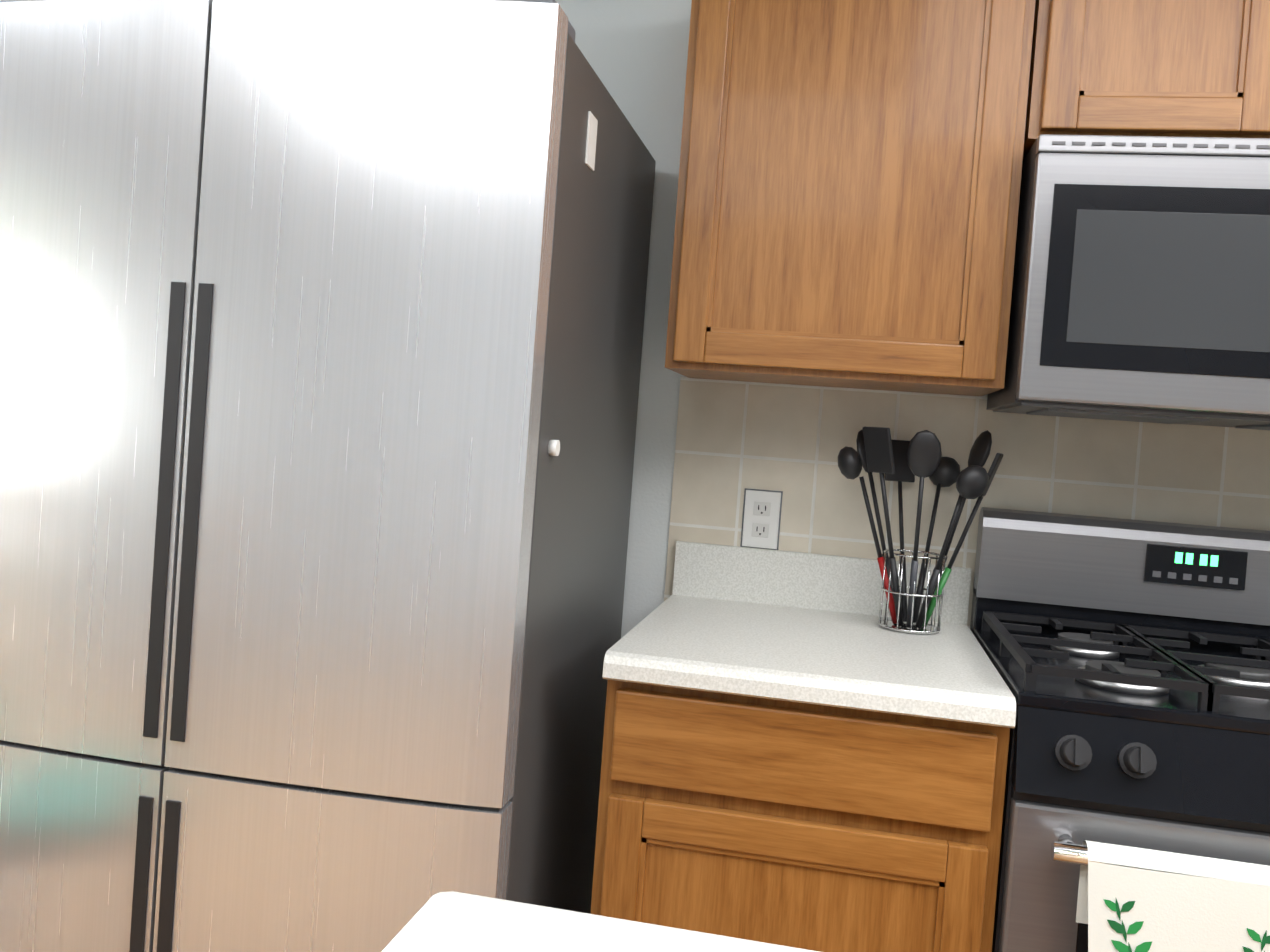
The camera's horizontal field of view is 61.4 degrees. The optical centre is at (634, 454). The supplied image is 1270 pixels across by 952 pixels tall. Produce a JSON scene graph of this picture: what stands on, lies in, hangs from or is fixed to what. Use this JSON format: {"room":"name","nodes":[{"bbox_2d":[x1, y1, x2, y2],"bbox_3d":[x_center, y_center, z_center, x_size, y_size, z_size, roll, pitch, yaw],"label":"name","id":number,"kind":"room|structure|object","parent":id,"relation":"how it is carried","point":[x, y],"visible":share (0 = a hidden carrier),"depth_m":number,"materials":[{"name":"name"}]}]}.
{"room":"kitchen","nodes":[
{"label":"kitchen","id":0,"kind":"room"},
{"bbox_2d":[555,0,987,637],"bbox_3d":[-0.137,-0.025,2.354,8.880,2.430,0.140,4,1,11],"label":"wall","id":1,"kind":"structure","parent":0,"point":[635,52],"depth_m":2.25,"materials":[{"name":"paint"}]},
{"bbox_2d":[665,0,1035,395],"bbox_3d":[0.394,-0.514,1.996,0.582,0.760,0.334,4,1,11],"label":"upper cabinet","id":2,"kind":"object","parent":1,"relation":"attached to","point":[848,192],"visible":1,"depth_m":1.84,"materials":[{"name":"brown wood"}]},
{"bbox_2d":[664,377,1269,628],"bbox_3d":[1.673,0.197,1.923,3.260,0.472,0.005,4,1,11],"label":"tile backsplash","id":3,"kind":"structure","parent":1,"relation":"attached to","point":[734,439],"depth_m":2.14,"materials":[{"name":"beige tile"}]},
{"bbox_2d":[740,488,782,549],"bbox_3d":[0.259,0.133,2.195,0.078,0.122,0.008,4,1,11],"label":"electrical outlet","id":4,"kind":"object","parent":3,"relation":"attached to","point":[761,519],"visible":1,"depth_m":2.19,"materials":[{"name":"white plastic"}]},
{"bbox_2d":[1023,0,1269,159],"bbox_3d":[1.071,-0.672,1.860,0.760,0.340,0.334,4,1,11],"label":"upper cabinet","id":5,"kind":"object","parent":1,"relation":"attached to","point":[1183,68],"visible":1,"depth_m":1.74,"materials":[{"name":"brown wood"}]},
{"bbox_2d":[986,134,1269,429],"bbox_3d":[1.030,-0.268,1.806,0.750,0.438,0.463,4,1,11],"label":"over-the-range microwave","id":6,"kind":"object","parent":5,"relation":"attached to","point":[1141,284],"visible":1,"depth_m":1.68,"materials":[{"name":"grey metal"}]},
{"bbox_3d":[-0.724,1.251,-0.112,8.880,0.080,5.230,4,1,11],"label":"floor","id":7,"kind":"structure","parent":0,"visible":0},
{"bbox_2d":[0,0,655,951],"bbox_3d":[-0.588,0.244,1.933,1.024,1.848,0.795,4,1,11],"label":"refrigerator","id":8,"kind":"object","parent":7,"relation":"on","point":[320,340],"visible":1,"depth_m":1.53,"materials":[{"name":"grey metal"}]},
{"bbox_2d":[381,891,818,951],"bbox_3d":[0.072,0.818,-0.521,1.000,0.920,2.465,4,1,11],"label":"countertop","id":9,"kind":"structure","parent":7,"relation":"on","point":[451,921],"depth_m":0.71,"materials":[{"name":"white wood"}]},
{"bbox_2d":[591,541,1015,951],"bbox_3d":[0.276,0.719,1.869,0.588,1.030,0.654,4,1,11],"label":"base cabinet","id":10,"kind":"object","parent":7,"relation":"on","point":[802,750],"visible":0.98,"depth_m":1.58,"materials":[{"name":"brown wood"}]},
{"bbox_2d":[837,426,1003,633],"bbox_3d":[0.522,0.135,2.006,0.298,0.382,0.284,4,1,11],"label":"utensil holder","id":11,"kind":"object","parent":10,"relation":"on","point":[880,451],"visible":1,"depth_m":1.97,"materials":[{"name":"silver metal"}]},
{"bbox_2d":[970,507,1269,951],"bbox_3d":[0.935,0.709,1.705,0.752,1.155,0.677,4,1,11],"label":"range","id":12,"kind":"object","parent":7,"relation":"on","point":[1129,659],"visible":0.9,"depth_m":1.53,"materials":[{"name":"grey metal"}]},
{"bbox_2d":[1076,840,1269,951],"bbox_3d":[0.773,0.755,1.397,0.380,0.444,0.056,4,1,11],"label":"towel","id":13,"kind":"object","parent":12,"relation":"hanging from","point":[1123,909],"visible":0.98,"depth_m":1.40,"materials":[{"name":"fabric"}]}
]}

